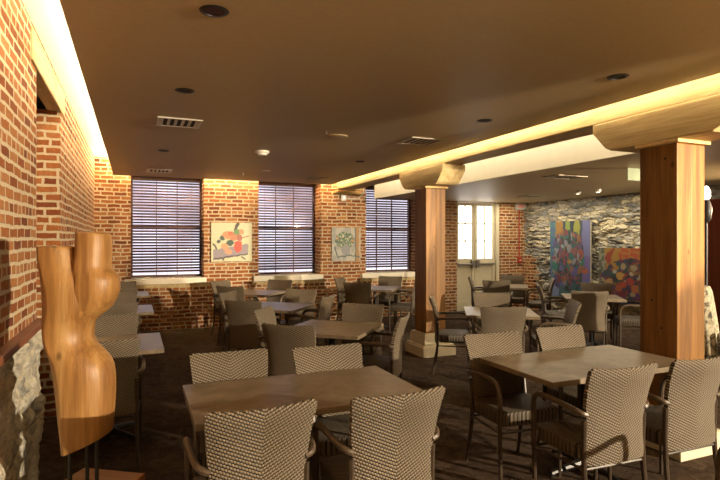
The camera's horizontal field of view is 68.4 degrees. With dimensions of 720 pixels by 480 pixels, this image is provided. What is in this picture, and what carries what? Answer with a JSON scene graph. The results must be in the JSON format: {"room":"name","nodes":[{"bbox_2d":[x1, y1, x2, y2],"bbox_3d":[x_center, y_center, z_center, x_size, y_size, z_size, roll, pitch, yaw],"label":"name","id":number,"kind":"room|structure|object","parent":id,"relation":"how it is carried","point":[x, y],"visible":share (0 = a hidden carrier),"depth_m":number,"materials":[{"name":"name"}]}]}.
{"room":"restaurant dining room","nodes":[
{"label":"restaurant dining room","id":0,"kind":"room"},
{"bbox_2d":[0,330,44,479],"bbox_3d":[-1.097,1.058,1.114,0.077,0.985,5.310,0,0,-23],"label":"wall","id":1,"kind":"structure","parent":0,"point":[22,403],"depth_m":2.97,"materials":[{"name":"stone"}]},
{"bbox_2d":[0,319,41,366],"bbox_3d":[0.031,0.542,-1.558,0.075,0.045,11.110,0,0,-23],"label":"trim","id":2,"kind":"structure","parent":1,"relation":"attached to","point":[18,341],"depth_m":2.80,"materials":[{"name":"red wood"}]},
{"bbox_2d":[0,0,94,417],"bbox_3d":[-1.331,0.075,0.954,0.500,2.950,16.800,0,0,-23],"label":"wall","id":3,"kind":"structure","parent":0,"point":[47,160],"depth_m":3.34,"materials":[{"name":"brick"}]},
{"bbox_2d":[31,25,64,116],"bbox_3d":[-2.454,-1.255,4.112,0.112,0.220,1.710,0,0,-23],"label":"trim","id":4,"kind":"structure","parent":3,"relation":"attached to","point":[49,90],"depth_m":4.00,"materials":[{"name":"beige paint"}]},
{"bbox_2d":[22,0,107,156],"bbox_3d":[2.799,-1.450,2.933,9.850,0.100,17.600,0,0,-23],"label":"ceiling","id":5,"kind":"structure","parent":0,"point":[47,17],"depth_m":4.16,"materials":[{"name":"white paint"}]},
{"bbox_2d":[95,157,525,331],"bbox_3d":[-0.471,0.075,10.725,9.750,2.950,0.500,0,0,-23],"label":"wall","id":6,"kind":"structure","parent":0,"point":[222,201],"depth_m":9.76,"materials":[{"name":"brick"}]},
{"bbox_2d":[124,176,207,288],"bbox_3d":[-3.447,-0.177,9.407,1.380,1.985,0.510,0,0,-23],"label":"window","id":7,"kind":"structure","parent":6,"relation":"in","point":[150,282],"depth_m":9.35,"materials":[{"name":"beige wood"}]},
{"bbox_2d":[132,176,200,276],"bbox_3d":[-3.472,-0.263,9.541,1.176,1.785,0.063,0,0,-23],"label":"blind","id":8,"kind":"object","parent":7,"relation":"attached to","point":[140,179],"visible":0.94,"depth_m":9.53,"materials":[{"name":"brown wood"}]},
{"bbox_2d":[211,223,251,261],"bbox_3d":[-2.332,0.020,9.634,0.730,0.700,0.037,0,0,-23],"label":"painting","id":9,"kind":"object","parent":6,"relation":"attached to","point":[229,241],"visible":1,"depth_m":9.61,"materials":[{"name":"paper"}]},
{"bbox_2d":[252,186,323,284],"bbox_3d":[-1.433,-0.177,10.266,1.400,1.985,0.510,0,0,-23],"label":"window","id":10,"kind":"structure","parent":6,"relation":"in","point":[301,278],"depth_m":10.20,"materials":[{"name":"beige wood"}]},
{"bbox_2d":[259,181,314,273],"bbox_3d":[-1.457,-0.263,10.401,1.196,1.785,0.063,0,0,-23],"label":"blind","id":11,"kind":"object","parent":10,"relation":"attached to","point":[261,184],"visible":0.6,"depth_m":10.40,"materials":[{"name":"brown wood"}]},
{"bbox_2d":[340,195,345,200],"bbox_3d":[-0.327,-0.853,10.478,0.110,0.115,0.065,0,0,-23],"label":"fire alarm strobe","id":12,"kind":"object","parent":6,"relation":"attached to","point":[342,197],"visible":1,"depth_m":10.46,"materials":[{"name":"white plastic"}]},
{"bbox_2d":[331,227,360,260],"bbox_3d":[-0.276,0.065,10.511,0.610,0.660,0.037,0,0,-23],"label":"painting","id":13,"kind":"object","parent":6,"relation":"attached to","point":[345,242],"visible":1,"depth_m":10.49,"materials":[{"name":"paper"}]},
{"bbox_2d":[333,190,360,194],"bbox_3d":[-0.253,-0.955,10.470,0.550,0.060,0.139,0,0,-23],"label":"wall plate","id":14,"kind":"object","parent":6,"relation":"attached to","point":[335,191],"visible":1,"depth_m":10.40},
{"bbox_2d":[360,200,414,281],"bbox_3d":[0.573,-0.177,11.121,1.400,1.985,0.510,0,0,-23],"label":"window","id":15,"kind":"structure","parent":6,"relation":"in","point":[406,274],"depth_m":11.02,"materials":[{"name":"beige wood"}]},
{"bbox_2d":[366,186,410,270],"bbox_3d":[0.548,-0.263,11.256,1.196,1.785,0.063,0,0,-23],"label":"blind","id":16,"kind":"object","parent":15,"relation":"attached to","point":[386,245],"visible":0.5,"depth_m":11.26,"materials":[{"name":"white plastic"}]},
{"bbox_2d":[457,201,498,310],"bbox_3d":[2.604,0.300,11.877,1.150,2.500,0.195,0,0,-23],"label":"door","id":17,"kind":"structure","parent":6,"relation":"in","point":[477,222],"depth_m":11.83,"materials":[{"name":"beige paint"}]},
{"bbox_2d":[517,257,521,262],"bbox_3d":[3.673,0.435,12.186,0.100,0.130,0.062,0,0,-23],"label":"station","id":18,"kind":"object","parent":6,"relation":"attached to","point":[519,259],"visible":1,"depth_m":12.17,"materials":[{"name":"red plastic"}]},
{"bbox_2d":[519,210,519,256],"bbox_3d":[3.664,-0.242,12.195,0.022,1.215,0.022,0,0,-1],"label":"conduit pipe","id":19,"kind":"object","parent":6,"relation":"attached to","point":[519,210],"visible":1,"depth_m":12.19,"materials":[{"name":"red metal"}]},
{"bbox_2d":[515,203,526,209],"bbox_3d":[3.701,-0.795,12.198,0.300,0.150,0.053,0,0,-23],"label":"exit sign","id":20,"kind":"object","parent":6,"relation":"attached to","point":[518,206],"visible":0.99,"depth_m":12.17,"materials":[{"name":"white plastic"}]},
{"bbox_2d":[38,311,719,479],"bbox_3d":[2.799,1.600,2.933,9.850,0.100,17.600,0,0,-23],"label":"floor","id":21,"kind":"structure","parent":0,"point":[166,419],"depth_m":4.25,"materials":[{"name":"brown carpet"}]},
{"bbox_2d":[45,333,163,450],"bbox_3d":[-1.986,1.181,4.197,0.780,0.738,0.780,0,0,-23],"label":"dining table","id":22,"kind":"object","parent":21,"relation":"on","point":[150,343],"visible":0.31,"depth_m":4.26,"materials":[{"name":"brown wood"}]},
{"bbox_2d":[64,337,145,477],"bbox_3d":[-1.805,1.106,3.747,0.538,0.893,0.494,0,0,-23],"label":"wicker armchair","id":23,"kind":"object","parent":21,"relation":"on","point":[125,352],"visible":0.5,"depth_m":3.64,"materials":[{"name":"brown wicker"}]},
{"bbox_2d":[65,468,144,479],"bbox_3d":[-1.244,1.341,2.450,0.340,0.419,0.340,0,0,11],"label":"stand","id":24,"kind":"object","parent":21,"relation":"on","point":[103,474],"visible":0.78,"depth_m":2.56,"materials":[{"name":"brown wood"}]},
{"bbox_2d":[36,232,120,479],"bbox_3d":[-1.307,0.544,2.444,0.363,1.172,0.262,0,0,0],"label":"sculpture","id":25,"kind":"object","parent":24,"relation":"on","point":[79,283],"visible":1,"depth_m":2.35,"materials":[{"name":"brown wood"}]},
{"bbox_2d":[95,313,141,376],"bbox_3d":[-2.158,1.106,4.575,0.538,0.893,0.494,0,0,-23],"label":"wicker armchair","id":26,"kind":"object","parent":21,"relation":"on","point":[122,324],"visible":0.16,"depth_m":4.77,"materials":[{"name":"brown wicker"}]},
{"bbox_2d":[102,302,141,333],"bbox_3d":[-2.696,1.106,5.835,0.538,0.893,0.494,0,0,-23],"label":"wicker armchair","id":27,"kind":"object","parent":21,"relation":"on","point":[126,308],"visible":0.2,"depth_m":5.67,"materials":[{"name":"brown wicker"}]},
{"bbox_2d":[114,291,139,316],"bbox_3d":[-3.053,1.106,6.672,0.538,0.893,0.494,0,0,-23],"label":"wicker armchair","id":28,"kind":"object","parent":21,"relation":"on","point":[123,297],"visible":0.08,"depth_m":6.89,"materials":[{"name":"brown wicker"}]},
{"bbox_2d":[121,281,138,301],"bbox_3d":[-3.814,1.106,8.457,0.538,0.893,0.494,0,0,-23],"label":"wicker armchair","id":29,"kind":"object","parent":21,"relation":"on","point":[130,284],"visible":0.11,"depth_m":8.68,"materials":[{"name":"brown wicker"}]},
{"bbox_2d":[120,287,139,304],"bbox_3d":[-3.496,1.106,7.712,0.538,0.893,0.494,0,0,-23],"label":"wicker armchair","id":30,"kind":"object","parent":21,"relation":"on","point":[132,289],"visible":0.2,"depth_m":7.55,"materials":[{"name":"brown wicker"}]},
{"bbox_2d":[137,291,148,297],"bbox_3d":[-3.657,1.181,8.116,0.780,0.738,0.780,0,0,-23],"label":"dining table","id":31,"kind":"object","parent":21,"relation":"on","point":[140,294],"visible":0.09,"depth_m":8.04,"materials":[{"name":"brown wood"}]},
{"bbox_2d":[137,304,153,314],"bbox_3d":[-2.873,1.181,6.276,0.780,0.738,0.780,0,0,-23],"label":"dining table","id":32,"kind":"object","parent":21,"relation":"on","point":[142,309],"visible":0.07,"depth_m":6.19,"materials":[{"name":"brown wood"}]},
{"bbox_2d":[185,348,267,479],"bbox_3d":[-0.703,1.106,3.000,0.538,0.893,0.494,0,0,-23],"label":"wicker armchair","id":33,"kind":"object","parent":21,"relation":"on","point":[250,363],"visible":0.29,"depth_m":3.16,"materials":[{"name":"brown wicker"}]},
{"bbox_2d":[218,290,239,351],"bbox_3d":[-1.522,1.106,6.875,0.494,0.893,0.538,0,0,15],"label":"wicker armchair","id":34,"kind":"object","parent":21,"relation":"on","point":[231,295],"visible":0.3,"depth_m":6.73,"materials":[{"name":"brown wicker"}]},
{"bbox_2d":[210,279,250,335],"bbox_3d":[-2.163,1.106,8.805,0.494,0.893,0.538,0,0,27],"label":"wicker armchair","id":35,"kind":"object","parent":21,"relation":"on","point":[213,284],"visible":0.35,"depth_m":8.71,"materials":[{"name":"brown wicker"}]},
{"bbox_2d":[216,285,259,344],"bbox_3d":[-1.856,1.106,8.022,0.538,0.893,0.494,0,0,19],"label":"wicker armchair","id":36,"kind":"object","parent":21,"relation":"on","point":[220,289],"visible":0.35,"depth_m":7.85,"materials":[{"name":"brown wicker"}]},
{"bbox_2d":[183,398,317,479],"bbox_3d":[-0.482,1.106,2.333,0.538,0.893,0.494,0,0,-25],"label":"wicker armchair","id":37,"kind":"object","parent":21,"relation":"on","point":[272,443],"visible":1,"depth_m":2.15,"materials":[{"name":"brown wicker"}]},
{"bbox_2d":[224,299,280,350],"bbox_3d":[-1.252,1.106,6.133,0.538,0.893,0.494,0,0,17],"label":"wicker armchair","id":38,"kind":"object","parent":21,"relation":"on","point":[243,332],"visible":0.63,"depth_m":5.95,"materials":[{"name":"brown wicker"}]},
{"bbox_2d":[252,305,276,347],"bbox_3d":[-0.753,1.106,5.192,0.494,0.893,0.538,0,0,12],"label":"wicker armchair","id":39,"kind":"object","parent":21,"relation":"on","point":[266,314],"visible":0.23,"depth_m":5.17,"materials":[{"name":"brown wicker"}]},
{"bbox_2d":[244,289,285,300],"bbox_3d":[-1.666,1.181,8.443,0.780,0.738,0.780,0,0,19],"label":"dining table","id":40,"kind":"object","parent":21,"relation":"on","point":[254,293],"visible":0.29,"depth_m":8.36,"materials":[{"name":"brown wood"}]},
{"bbox_2d":[267,279,292,320],"bbox_3d":[-1.432,1.106,8.861,0.538,0.893,0.494,0,0,19],"label":"wicker armchair","id":41,"kind":"object","parent":21,"relation":"on","point":[272,284],"visible":0.36,"depth_m":9.03,"materials":[{"name":"brown wicker"}]},
{"bbox_2d":[262,301,315,324],"bbox_3d":[-1.059,1.181,6.637,0.780,0.738,0.780,0,0,17],"label":"dining table","id":42,"kind":"object","parent":21,"relation":"on","point":[279,307],"visible":0.23,"depth_m":6.60,"materials":[{"name":"brown wood"}]},
{"bbox_2d":[261,323,334,376],"bbox_3d":[-0.513,1.106,4.426,0.538,0.893,0.494,0,0,17],"label":"wicker armchair","id":43,"kind":"object","parent":21,"relation":"on","point":[280,340],"visible":0.44,"depth_m":4.25,"materials":[{"name":"brown wicker"}]},
{"bbox_2d":[280,288,316,325],"bbox_3d":[-0.878,1.106,7.130,0.538,0.893,0.494,0,0,19],"label":"wicker armchair","id":44,"kind":"object","parent":21,"relation":"on","point":[292,295],"visible":0.41,"depth_m":7.28,"materials":[{"name":"brown wicker"}]},
{"bbox_2d":[182,366,422,459],"bbox_3d":[-0.313,1.181,2.900,1.200,0.738,0.700,0,0,-23],"label":"dining table","id":45,"kind":"object","parent":21,"relation":"on","point":[333,390],"visible":0.71,"depth_m":2.88,"materials":[{"name":"brown laminate"}]},
{"bbox_2d":[285,294,334,345],"bbox_3d":[-0.588,1.106,6.495,0.494,0.893,0.538,0,0,17],"label":"wicker armchair","id":46,"kind":"object","parent":21,"relation":"on","point":[323,311],"visible":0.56,"depth_m":6.32,"materials":[{"name":"brown wicker"}]},
{"bbox_2d":[292,342,362,479],"bbox_3d":[-0.124,1.106,3.171,0.538,0.893,0.494,0,0,-23],"label":"wicker armchair","id":47,"kind":"object","parent":21,"relation":"on","point":[342,356],"visible":0.26,"depth_m":3.29,"materials":[{"name":"brown wicker"}]},
{"bbox_2d":[294,319,383,345],"bbox_3d":[-0.262,1.181,4.998,0.780,0.738,0.780,0,0,19],"label":"dining table","id":48,"kind":"object","parent":21,"relation":"on","point":[332,330],"visible":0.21,"depth_m":4.96,"materials":[{"name":"brown laminate"}]},
{"bbox_2d":[334,277,344,320],"bbox_3d":[-0.180,1.106,9.566,0.494,0.893,0.538,0,0,19],"label":"wicker armchair","id":49,"kind":"object","parent":21,"relation":"on","point":[339,281],"visible":0.37,"depth_m":9.49,"materials":[{"name":"brown wicker"}]},
{"bbox_2d":[325,303,383,354],"bbox_3d":[-0.035,1.106,5.408,0.538,0.893,0.494,0,0,19],"label":"wicker armchair","id":50,"kind":"object","parent":21,"relation":"on","point":[373,313],"visible":0.41,"depth_m":5.56,"materials":[{"name":"brown wicker"}]},
{"bbox_2d":[343,282,378,303],"bbox_3d":[0.007,1.106,8.697,0.538,0.893,0.494,0,0,15],"label":"wicker armchair","id":51,"kind":"object","parent":21,"relation":"on","point":[357,293],"visible":0.63,"depth_m":8.50,"materials":[{"name":"brown wicker"}]},
{"bbox_2d":[313,385,444,479],"bbox_3d":[0.089,1.106,2.533,0.538,0.893,0.494,0,0,-24],"label":"wicker armchair","id":52,"kind":"object","parent":21,"relation":"on","point":[391,437],"visible":0.99,"depth_m":2.35,"materials":[{"name":"brown wicker"}]},
{"bbox_2d":[354,311,409,379],"bbox_3d":[0.189,1.106,4.814,0.494,0.893,0.538,0,0,15],"label":"wicker armchair","id":53,"kind":"object","parent":21,"relation":"on","point":[392,364],"visible":0.63,"depth_m":4.66,"materials":[{"name":"brown wicker"}]},
{"bbox_2d":[371,286,401,331],"bbox_3d":[0.264,1.181,9.245,0.780,0.738,0.780,0,0,17],"label":"dining table","id":54,"kind":"object","parent":21,"relation":"on","point":[374,289],"visible":0.35,"depth_m":9.21,"materials":[{"name":"brown wood"}]},
{"bbox_2d":[371,276,402,322],"bbox_3d":[0.506,1.106,9.797,0.538,0.893,0.494,0,0,19],"label":"wicker armchair","id":55,"kind":"object","parent":21,"relation":"on","point":[383,280],"visible":0.42,"depth_m":9.94,"materials":[{"name":"brown wicker"}]},
{"bbox_2d":[388,282,414,332],"bbox_3d":[0.776,1.106,9.070,0.494,0.893,0.538,0,0,15],"label":"wicker armchair","id":56,"kind":"object","parent":21,"relation":"on","point":[395,306],"visible":0.74,"depth_m":8.88,"materials":[{"name":"brown wicker"}]},
{"bbox_2d":[399,163,464,357],"bbox_3d":[0.971,0.281,7.345,0.510,2.538,1.200,0,0,-23],"label":"timber post","id":57,"kind":"object","parent":21,"relation":"on","point":[429,184],"visible":0.84,"depth_m":7.20,"materials":[{"name":"brown wood"}]},
{"bbox_2d":[337,73,719,189],"bbox_3d":[2.954,-1.140,2.695,0.310,0.300,16.640,0,0,-23],"label":"light","id":58,"kind":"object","parent":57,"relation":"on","point":[581,124],"depth_m":5.07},
{"bbox_2d":[429,294,471,376],"bbox_3d":[1.074,1.106,6.330,0.494,0.893,0.538,0,0,9],"label":"wicker armchair","id":59,"kind":"object","parent":21,"relation":"on","point":[441,335],"visible":0.91,"depth_m":6.14,"materials":[{"name":"brown wicker"}]},
{"bbox_2d":[468,275,482,321],"bbox_3d":[2.268,1.106,9.917,0.494,0.893,0.538,0,0,15],"label":"wicker armchair","id":60,"kind":"object","parent":21,"relation":"on","point":[473,289],"visible":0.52,"depth_m":9.76,"materials":[{"name":"brown wicker"}]},
{"bbox_2d":[473,292,509,333],"bbox_3d":[1.660,1.106,6.611,0.538,0.893,0.494,0,0,9],"label":"wicker armchair","id":61,"kind":"object","parent":21,"relation":"on","point":[481,299],"visible":0.18,"depth_m":6.79,"materials":[{"name":"brown wicker"}]},
{"bbox_2d":[481,280,512,306],"bbox_3d":[2.363,1.106,9.153,0.538,0.893,0.494,0,0,17],"label":"wicker armchair","id":62,"kind":"object","parent":21,"relation":"on","point":[489,286],"visible":0.42,"depth_m":8.95,"materials":[{"name":"brown wicker"}]},
{"bbox_2d":[474,306,527,392],"bbox_3d":[1.481,1.106,5.583,0.538,0.893,0.494,0,0,7],"label":"wicker armchair","id":63,"kind":"object","parent":21,"relation":"on","point":[493,319],"visible":0.59,"depth_m":5.38,"materials":[{"name":"brown wicker"}]},
{"bbox_2d":[463,307,539,319],"bbox_3d":[1.607,1.181,6.121,0.780,0.738,0.780,0,0,9],"label":"dining table","id":64,"kind":"object","parent":21,"relation":"on","point":[470,312],"visible":0.15,"depth_m":5.94,"materials":[{"name":"beige wood"}]},
{"bbox_2d":[482,284,527,289],"bbox_3d":[2.645,1.181,9.652,0.780,0.738,0.780,0,0,17],"label":"dining table","id":65,"kind":"object","parent":21,"relation":"on","point":[512,286],"visible":0.14,"depth_m":9.46,"materials":[{"name":"beige wood"}]},
{"bbox_2d":[463,331,562,479],"bbox_3d":[1.022,1.106,3.627,0.538,0.893,0.494,0,0,-20],"label":"wicker armchair","id":66,"kind":"object","parent":21,"relation":"on","point":[497,395],"visible":0.83,"depth_m":3.68,"materials":[{"name":"brown wicker"}]},
{"bbox_2d":[500,274,525,306],"bbox_3d":[2.934,1.106,10.223,0.538,0.893,0.494,0,0,19],"label":"wicker armchair","id":67,"kind":"object","parent":21,"relation":"on","point":[518,297],"visible":0.41,"depth_m":10.34,"materials":[{"name":"beige wicker"}]},
{"bbox_2d":[526,278,555,329],"bbox_3d":[3.218,1.106,9.438,0.494,0.893,0.538,0,0,15],"label":"wicker armchair","id":68,"kind":"object","parent":21,"relation":"on","point":[529,303],"visible":0.84,"depth_m":9.26,"materials":[{"name":"brown wicker"}]},
{"bbox_2d":[537,283,567,326],"bbox_3d":[2.960,1.106,8.092,0.494,0.893,0.538,0,0,15],"label":"wicker armchair","id":69,"kind":"object","parent":21,"relation":"on","point":[544,312],"visible":0.63,"depth_m":7.94,"materials":[{"name":"beige wicker"}]},
{"bbox_2d":[529,298,581,384],"bbox_3d":[2.182,1.106,5.920,0.494,0.893,0.538,0,0,9],"label":"wicker armchair","id":70,"kind":"object","parent":21,"relation":"on","point":[573,307],"visible":0.49,"depth_m":5.93,"materials":[{"name":"beige wicker"}]},
{"bbox_2d":[534,324,585,442],"bbox_3d":[1.629,1.106,3.929,0.538,0.893,0.494,0,0,-23],"label":"wicker armchair","id":71,"kind":"object","parent":21,"relation":"on","point":[570,336],"visible":0.26,"depth_m":4.05,"materials":[{"name":"beige wicker"}]},
{"bbox_2d":[480,345,677,479],"bbox_3d":[1.531,1.181,3.599,1.220,0.738,0.700,0,0,-23],"label":"dining table","id":72,"kind":"object","parent":21,"relation":"on","point":[563,367],"visible":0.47,"depth_m":3.55,"materials":[{"name":"brown laminate"}]},
{"bbox_2d":[566,290,609,344],"bbox_3d":[3.107,1.106,7.231,0.538,0.893,0.494,0,0,17],"label":"wicker armchair","id":73,"kind":"object","parent":21,"relation":"on","point":[592,315],"visible":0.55,"depth_m":7.04,"materials":[{"name":"beige wicker"}]},
{"bbox_2d":[561,293,626,345],"bbox_3d":[3.390,1.181,7.752,0.780,0.738,0.780,0,0,16],"label":"dining table","id":74,"kind":"object","parent":21,"relation":"on","point":[611,298],"visible":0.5,"depth_m":7.70,"materials":[{"name":"beige wood"}]},
{"bbox_2d":[531,362,657,479],"bbox_3d":[1.334,1.106,3.020,0.538,0.893,0.494,0,0,-20],"label":"wicker armchair","id":75,"kind":"object","parent":21,"relation":"on","point":[609,431],"visible":1,"depth_m":2.85,"materials":[{"name":"beige wicker"}]},
{"bbox_2d":[580,282,618,343],"bbox_3d":[3.699,1.106,8.240,0.538,0.893,0.494,0,0,17],"label":"wicker armchair","id":76,"kind":"object","parent":21,"relation":"on","point":[588,287],"visible":0.38,"depth_m":8.37,"materials":[{"name":"beige wicker"}]},
{"bbox_2d":[612,300,639,346],"bbox_3d":[3.891,1.106,7.510,0.494,0.893,0.538,0,0,16],"label":"wicker armchair","id":77,"kind":"object","parent":21,"relation":"on","point":[621,320],"visible":0.4,"depth_m":7.35,"materials":[{"name":"beige wicker"}]},
{"bbox_2d":[593,94,719,461],"bbox_3d":[2.380,0.281,4.043,0.510,2.538,1.200,0,0,-23],"label":"timber post","id":78,"kind":"object","parent":21,"relation":"on","point":[670,141],"visible":0.64,"depth_m":3.92,"materials":[{"name":"brown wood"}]},
{"bbox_2d":[607,356,719,479],"bbox_3d":[1.877,1.106,3.230,0.538,0.893,0.494,0,0,-22],"label":"wicker armchair","id":79,"kind":"object","parent":21,"relation":"on","point":[684,419],"visible":0.8,"depth_m":3.04,"materials":[{"name":"beige wicker"}]},
{"bbox_2d":[704,186,712,358],"bbox_3d":[3.960,0.460,6.060,0.280,2.180,0.280,0,0,-23],"label":"floor lamp","id":80,"kind":"object","parent":21,"relation":"on","point":[708,208],"visible":0.62,"depth_m":6.04,"materials":[{"name":"black metal"}]},
{"bbox_2d":[704,199,719,356],"bbox_3d":[5.131,0.500,7.214,1.100,2.100,0.496,0,0,-23],"label":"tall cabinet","id":81,"kind":"object","parent":21,"relation":"on","point":[714,223],"visible":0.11,"depth_m":6.95,"materials":[{"name":"wood"}]},
{"bbox_2d":[704,285,719,358],"bbox_3d":[3.898,1.020,5.438,0.782,1.061,0.720,0,0,37],"label":"upholstered armchair","id":82,"kind":"object","parent":21,"relation":"on","point":[711,327],"visible":0.52,"depth_m":5.33,"materials":[{"name":"fabric"}]},
{"bbox_2d":[715,447,719,479],"bbox_3d":[1.898,1.106,2.228,0.538,0.893,0.494,0,0,-23],"label":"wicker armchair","id":83,"kind":"object","parent":21,"relation":"on","point":[717,460],"visible":1,"depth_m":2.34,"materials":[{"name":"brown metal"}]},
{"bbox_2d":[60,0,719,184],"bbox_3d":[0.947,-1.115,1.845,3.810,0.050,16.650,0,0,-23],"label":"ceiling","id":84,"kind":"structure","parent":0,"point":[272,76],"depth_m":3.39,"materials":[{"name":"paint"}]},
{"bbox_2d":[146,168,171,172],"bbox_3d":[-3.102,-1.083,8.190,0.360,0.011,0.360,0,0,-23],"label":"ceiling vent","id":85,"kind":"object","parent":84,"relation":"in","point":[148,170],"visible":1,"depth_m":8.16,"materials":[{"name":"metal"}]},
{"bbox_2d":[156,116,202,128],"bbox_3d":[-1.659,-1.083,4.859,0.380,0.011,0.360,0,0,-23],"label":"ceiling vent","id":86,"kind":"object","parent":84,"relation":"in","point":[161,121],"visible":1,"depth_m":4.84,"materials":[{"name":"white metal"}]},
{"bbox_2d":[175,88,194,93],"bbox_3d":[-1.268,-1.087,3.840,0.139,0.005,0.139,0,0,-23],"label":"recessed light","id":87,"kind":"object","parent":84,"relation":"in","point":[180,90],"visible":1,"depth_m":3.83,"materials":[{"name":"black metal"}]},
{"bbox_2d":[199,5,228,17],"bbox_3d":[-0.690,-1.087,2.510,0.139,0.005,0.139,0,0,-23],"label":"recessed light","id":88,"kind":"object","parent":84,"relation":"in","point":[215,11],"visible":1,"depth_m":2.50,"materials":[{"name":"black metal"}]},
{"bbox_2d":[255,150,268,155],"bbox_3d":[-1.184,-1.061,6.420,0.170,0.054,0.170,0,0,-23],"label":"smoke detector","id":89,"kind":"object","parent":84,"relation":"attached to","point":[259,152],"visible":1,"depth_m":6.37,"materials":[{"name":"white plastic"}]},
{"bbox_2d":[302,176,327,179],"bbox_3d":[-0.780,-1.083,9.169,0.360,0.011,0.360,0,0,-23],"label":"ceiling vent","id":90,"kind":"object","parent":84,"relation":"in","point":[308,177],"visible":1,"depth_m":9.15,"materials":[{"name":"brown metal"}]},
{"bbox_2d":[329,134,347,138],"bbox_3d":[-0.227,-1.085,5.502,0.200,0.009,0.200,0,0,-23],"label":"cover plate","id":91,"kind":"object","parent":84,"relation":"attached to","point":[335,136],"visible":1,"depth_m":5.48,"materials":[{"name":"paint"}]},
{"bbox_2d":[397,137,446,145],"bbox_3d":[0.668,-1.083,5.775,0.420,0.011,0.360,0,0,-23],"label":"ceiling vent","id":92,"kind":"object","parent":84,"relation":"in","point":[422,141],"visible":1,"depth_m":5.75,"materials":[{"name":"metal"}]},
{"bbox_2d":[477,119,491,122],"bbox_3d":[1.128,-1.087,4.797,0.139,0.005,0.139,0,0,-23],"label":"recessed light","id":93,"kind":"object","parent":84,"relation":"in","point":[480,120],"visible":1,"depth_m":4.78,"materials":[{"name":"black metal"}]},
{"bbox_2d":[607,73,629,79],"bbox_3d":[1.709,-1.087,3.512,0.139,0.005,0.139,0,0,-23],"label":"recessed light","id":94,"kind":"object","parent":84,"relation":"in","point":[620,76],"visible":1,"depth_m":3.50,"materials":[{"name":"black metal"}]},
{"bbox_2d":[374,134,635,198],"bbox_3d":[3.608,-1.130,3.061,0.040,0.540,16.800,0,0,-23],"label":"trim","id":95,"kind":"structure","parent":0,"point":[588,148],"depth_m":6.52,"materials":[{"name":"white paint"}]},
{"bbox_2d":[382,139,719,202],"bbox_3d":[5.379,-0.895,3.816,3.810,0.050,16.800,0,0,-23],"label":"ceiling","id":96,"kind":"structure","parent":0,"point":[609,175],"depth_m":8.02,"materials":[{"name":"paint"}]},
{"bbox_2d":[518,195,542,196],"bbox_3d":[3.307,-0.864,10.216,0.400,0.011,0.300,0,0,-23],"label":"ceiling vent","id":97,"kind":"object","parent":96,"relation":"in","point":[524,195],"visible":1,"depth_m":10.22,"materials":[{"name":"metal"}]},
{"bbox_2d":[543,175,587,179],"bbox_3d":[2.772,-0.864,7.162,0.500,0.011,0.300,0,0,-23],"label":"ceiling vent","id":98,"kind":"object","parent":96,"relation":"in","point":[570,177],"visible":1,"depth_m":7.16,"materials":[{"name":"metal"}]},
{"bbox_2d":[627,168,639,180],"bbox_3d":[3.261,-0.792,6.310,0.210,0.145,0.010,0,0,-23],"label":"panel","id":99,"kind":"object","parent":96,"relation":"hanging from","point":[633,174],"visible":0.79,"depth_m":6.30,"materials":[{"name":"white plastic"}]},
{"bbox_2d":[523,184,719,326],"bbox_3d":[5.221,0.325,9.293,0.403,2.450,6.600,0,0,-23],"label":"wall","id":100,"kind":"structure","parent":0,"point":[615,219],"depth_m":10.45,"materials":[{"name":"stone"}]},
{"bbox_2d":[522,255,540,309],"bbox_3d":[3.889,0.938,12.030,0.065,1.224,0.520,0,0,-23],"label":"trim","id":101,"kind":"structure","parent":100,"relation":"attached to","point":[528,269],"depth_m":12.01,"materials":[{"name":"brick"}]},
{"bbox_2d":[550,220,591,296],"bbox_3d":[4.301,0.375,10.858,0.037,1.570,1.080,0,0,-23],"label":"painting","id":102,"kind":"object","parent":100,"relation":"attached to","point":[570,241],"visible":0.89,"depth_m":10.82,"materials":[{"name":"paint"}]},
{"bbox_2d":[599,248,639,304],"bbox_3d":[4.898,0.645,9.460,0.037,1.030,1.550,0,0,-23],"label":"painting","id":103,"kind":"object","parent":100,"relation":"attached to","point":[620,267],"visible":0.5,"depth_m":9.67,"materials":[{"name":"fabric"}]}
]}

